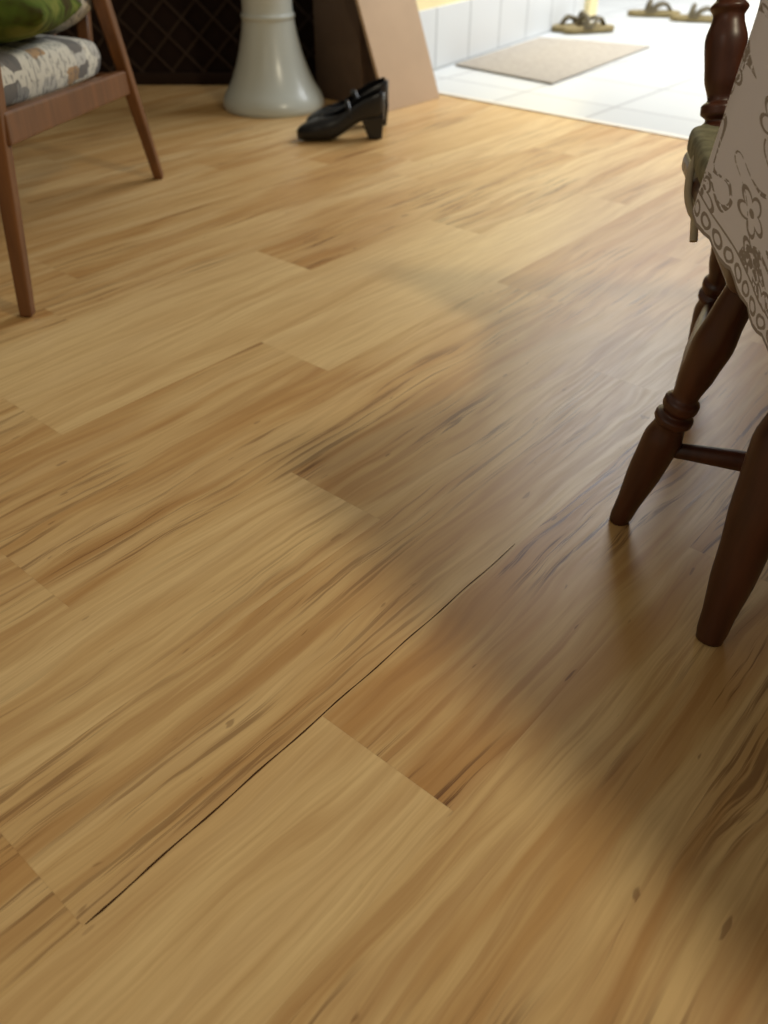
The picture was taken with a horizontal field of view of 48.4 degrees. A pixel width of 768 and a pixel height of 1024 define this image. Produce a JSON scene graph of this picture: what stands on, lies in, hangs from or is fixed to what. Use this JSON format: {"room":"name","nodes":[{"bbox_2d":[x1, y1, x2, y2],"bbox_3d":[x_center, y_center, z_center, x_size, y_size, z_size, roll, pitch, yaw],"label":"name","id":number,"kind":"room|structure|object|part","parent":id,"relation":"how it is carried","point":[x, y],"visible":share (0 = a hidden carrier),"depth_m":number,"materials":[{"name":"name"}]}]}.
{"room":"dining room","nodes":[
{"label":"dining room","id":0,"kind":"room"},
{"bbox_2d":[0,85,767,1023],"bbox_3d":[-0.646,-0.039,1.280,9.872,0.001,9.546,0,38,0],"label":"floor","id":1,"kind":"structure","parent":0,"point":[271,402],"depth_m":1.09,"materials":[{"name":"laminate"}]},
{"bbox_2d":[0,0,163,316],"bbox_3d":[-1.030,-1.121,1.925,0.775,0.933,1.219,0,38,0],"label":"armchair","id":2,"kind":"object","parent":1,"relation":"on","point":[48,80],"visible":0.87,"depth_m":1.81,"materials":[{"name":"brown wood"}]},
{"bbox_3d":[-0.701,-0.654,1.586,0.052,0.603,0.102,27,45,30],"label":"leg","id":3,"kind":"part","parent":2,"relation":"part of","materials":[{"name":"brown wood"}]},
{"bbox_2d":[0,0,82,42],"bbox_3d":[-0.885,-1.041,1.761,0.441,0.152,0.487,-5,38,-6],"label":"throw cushion","id":4,"kind":"object","parent":2,"relation":"on","point":[19,19],"visible":1,"depth_m":1.62,"materials":[{"name":"green fabric"}]},
{"bbox_2d":[0,34,100,106],"bbox_3d":[-1.035,-0.961,1.860,0.644,0.130,0.799,0,32,0],"label":"seat cushion","id":5,"kind":"object","parent":2,"relation":"on","point":[40,65],"depth_m":1.83,"materials":[{"name":"fabric"}]},
{"bbox_3d":[-0.694,-0.920,1.916,0.038,0.140,0.855,0,38,0],"label":"rail","id":6,"kind":"part","parent":2,"relation":"part of","materials":[{"name":"brown wood"}]},
{"bbox_2d":[42,0,92,34],"bbox_3d":[-1.035,-1.376,2.033,0.644,0.460,0.170,0,18,0],"label":"cushion","id":7,"kind":"object","parent":2,"relation":"on","point":[80,17],"depth_m":2.11,"materials":[{"name":"fabric"}]},
{"bbox_3d":[-0.780,-1.470,2.162,0.030,0.668,0.416,-4,38,-5],"label":"post","id":8,"kind":"part","parent":2,"relation":"part of","materials":[{"name":"brown wood"}]},
{"bbox_3d":[-1.030,-1.123,2.253,0.660,0.060,0.028,0,38,0],"label":"rail","id":9,"kind":"part","parent":2,"relation":"part of","materials":[{"name":"brown wood"}]},
{"bbox_3d":[-0.691,-1.165,2.248,0.049,0.609,0.202,12,39,15],"label":"leg","id":10,"kind":"part","parent":2,"relation":"part of","materials":[{"name":"brown wood"}]},
{"bbox_2d":[56,0,315,84],"bbox_3d":[-1.170,-2.277,3.104,1.900,1.320,0.042,0,38,0],"label":"lattice screen","id":11,"kind":"object","parent":1,"relation":"on","point":[166,42],"visible":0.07,"depth_m":3.40,"materials":[{"name":"black wood"}]},
{"bbox_3d":[-1.170,-1.772,3.493,1.860,0.045,0.038,0,38,0],"label":"rail","id":12,"kind":"part","parent":11,"relation":"part of","materials":[{"name":"black wood"}]},
{"bbox_2d":[223,0,323,118],"bbox_3d":[-0.410,-1.770,3.004,0.374,0.640,0.374,0,38,0],"label":"pedestal","id":13,"kind":"object","parent":1,"relation":"on","point":[272,78],"visible":1,"depth_m":3.03,"materials":[{"name":"grey ceramic"}]},
{"bbox_2d":[85,544,514,924],"bbox_3d":[-0.042,0.204,0.964,0.444,0.001,0.526,0,38,0],"label":"crack","id":14,"kind":"object","parent":1,"relation":"on","point":[300,734],"depth_m":0.88,"materials":[{"name":"brown"}]},
{"bbox_2d":[297,89,384,139],"bbox_3d":[-0.142,-1.291,2.786,0.290,0.146,0.104,0,38,0],"label":"shoe","id":15,"kind":"object","parent":1,"relation":"on","point":[368,109],"visible":1,"depth_m":2.77,"materials":[{"name":"black leather"}]},
{"bbox_2d":[313,0,375,100],"bbox_3d":[-0.092,-1.790,3.221,0.236,0.405,0.267,28,45,31],"label":"cardboard box","id":16,"kind":"object","parent":1,"relation":"on","point":[344,64],"visible":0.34,"depth_m":3.15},
{"bbox_2d":[306,77,388,125],"bbox_3d":[-0.124,-1.390,2.914,0.291,0.146,0.101,-11,39,-13],"label":"shoe","id":17,"kind":"object","parent":1,"relation":"on","point":[381,83],"visible":0.38,"depth_m":2.91,"materials":[{"name":"black leather"}]},
{"bbox_2d":[355,0,439,111],"bbox_3d":[0.015,-1.817,3.078,0.229,0.622,0.348,29,46,32],"label":"leaning board","id":18,"kind":"object","parent":1,"relation":"on","point":[393,29],"visible":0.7,"depth_m":3.13,"materials":[{"name":"beige wood"}]},
{"bbox_2d":[438,91,688,139],"bbox_3d":[0.636,-1.434,3.089,1.651,0.004,0.030,28,46,31],"label":"trim","id":19,"kind":"structure","parent":1,"relation":"on","point":[439,92],"depth_m":3.06,"materials":[{"name":"silver metal"}]},
{"bbox_2d":[609,0,760,525],"bbox_3d":[0.644,-0.347,1.118,0.564,0.695,0.606,8,38,11],"label":"dining chair","id":20,"kind":"object","parent":1,"relation":"on","point":[720,317],"visible":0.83,"depth_m":1.12,"materials":[{"name":"brown wood"}]},
{"bbox_3d":[0.369,-0.121,1.079,0.116,0.382,0.050,25,44,28],"label":"leg","id":21,"kind":"part","parent":20,"relation":"part of","materials":[{"name":"brown wood"}]},
{"bbox_2d":[687,124,718,184],"bbox_3d":[0.630,-0.387,1.043,0.481,0.039,0.495,8,38,10],"label":"seat cushion","id":22,"kind":"object","parent":20,"relation":"on","point":[702,138],"depth_m":1.17,"materials":[{"name":"green fabric"}]},
{"bbox_3d":[0.532,-0.352,1.377,0.050,0.386,0.172,12,39,15],"label":"leg","id":23,"kind":"part","parent":20,"relation":"part of","materials":[{"name":"brown wood"}]},
{"bbox_3d":[0.627,-0.361,1.065,0.483,0.032,0.531,9,38,11],"label":"seat","id":24,"kind":"part","parent":20,"relation":"part of","materials":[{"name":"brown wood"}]},
{"bbox_3d":[0.484,-0.650,1.212,0.058,0.260,0.111,0,38,0],"label":"post","id":25,"kind":"part","parent":20,"relation":"part of","materials":[{"name":"brown wood"}]},
{"bbox_2d":[696,412,767,646],"bbox_3d":[0.998,-0.018,0.681,0.898,0.703,1.226,-20,42,-24],"label":"dining table","id":26,"kind":"object","parent":1,"relation":"on","point":[741,557],"visible":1,"depth_m":0.95,"materials":[{"name":"brown wood"}]},
{"bbox_2d":[692,0,767,350],"bbox_3d":[1.029,-0.159,0.596,0.920,0.380,1.318,-20,42,-24],"label":"tablecloth","id":27,"kind":"object","parent":26,"relation":"on","point":[730,209],"visible":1,"depth_m":0.84,"materials":[{"name":"fabric"}]},
{"bbox_2d":[416,0,461,10],"bbox_3d":[0.521,-3.301,3.470,0.130,2.504,1.950,22,43,26],"label":"wall","id":28,"kind":"structure","parent":0,"point":[421,4],"depth_m":3.59,"materials":[{"name":"paint"}]},
{"bbox_2d":[419,0,584,70],"bbox_3d":[0.584,-2.378,4.128,0.022,0.239,1.950,22,43,26],"label":"tiled wall","id":29,"kind":"structure","parent":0,"point":[456,32],"depth_m":3.97,"materials":[{"name":"white tile"}]},
{"bbox_2d":[433,0,759,136],"bbox_3d":[3.453,-2.195,4.086,7.929,0.001,7.953,0,38,0],"label":"tiles","id":30,"kind":"structure","parent":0,"point":[658,87],"depth_m":3.57,"materials":[{"name":"white tile"}]},
{"bbox_2d":[455,37,649,84],"bbox_3d":[0.769,-2.116,3.974,0.558,0.009,1.042,24,44,28],"label":"door mat","id":31,"kind":"object","parent":30,"relation":"on","point":[547,60],"visible":1,"depth_m":3.91,"materials":[{"name":"beige fabric"}]},
{"bbox_2d":[552,11,600,31],"bbox_3d":[1.034,-2.629,4.571,0.300,0.088,0.109,-11,39,-14],"label":"sandal","id":32,"kind":"object","parent":30,"relation":"on","point":[559,27],"visible":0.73,"depth_m":4.54,"materials":[{"name":"brown leather"}]},
{"bbox_2d":[563,13,614,33],"bbox_3d":[1.083,-2.584,4.513,0.300,0.088,0.109,-13,39,-16],"label":"sandal","id":33,"kind":"object","parent":30,"relation":"on","point":[585,27],"visible":1,"depth_m":4.50,"materials":[{"name":"brown leather"}]},
{"bbox_2d":[583,0,597,20],"bbox_3d":[1.129,-3.734,4.196,0.130,2.304,0.120,22,43,26],"label":"post","id":34,"kind":"object","parent":30,"relation":"on","point":[590,7],"visible":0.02,"depth_m":4.81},
{"bbox_2d":[627,0,680,16],"bbox_3d":[1.571,-2.930,4.962,0.300,0.088,0.109,4,38,5],"label":"sandal","id":35,"kind":"object","parent":30,"relation":"on","point":[649,11],"visible":0.98,"depth_m":4.95,"materials":[{"name":"brown leather"}]},
{"bbox_2d":[670,3,712,22],"bbox_3d":[1.768,-2.811,4.807,0.300,0.088,0.109,8,38,11],"label":"sandal","id":36,"kind":"object","parent":30,"relation":"on","point":[692,16],"visible":0.73,"depth_m":4.79,"materials":[{"name":"brown leather"}]}
]}

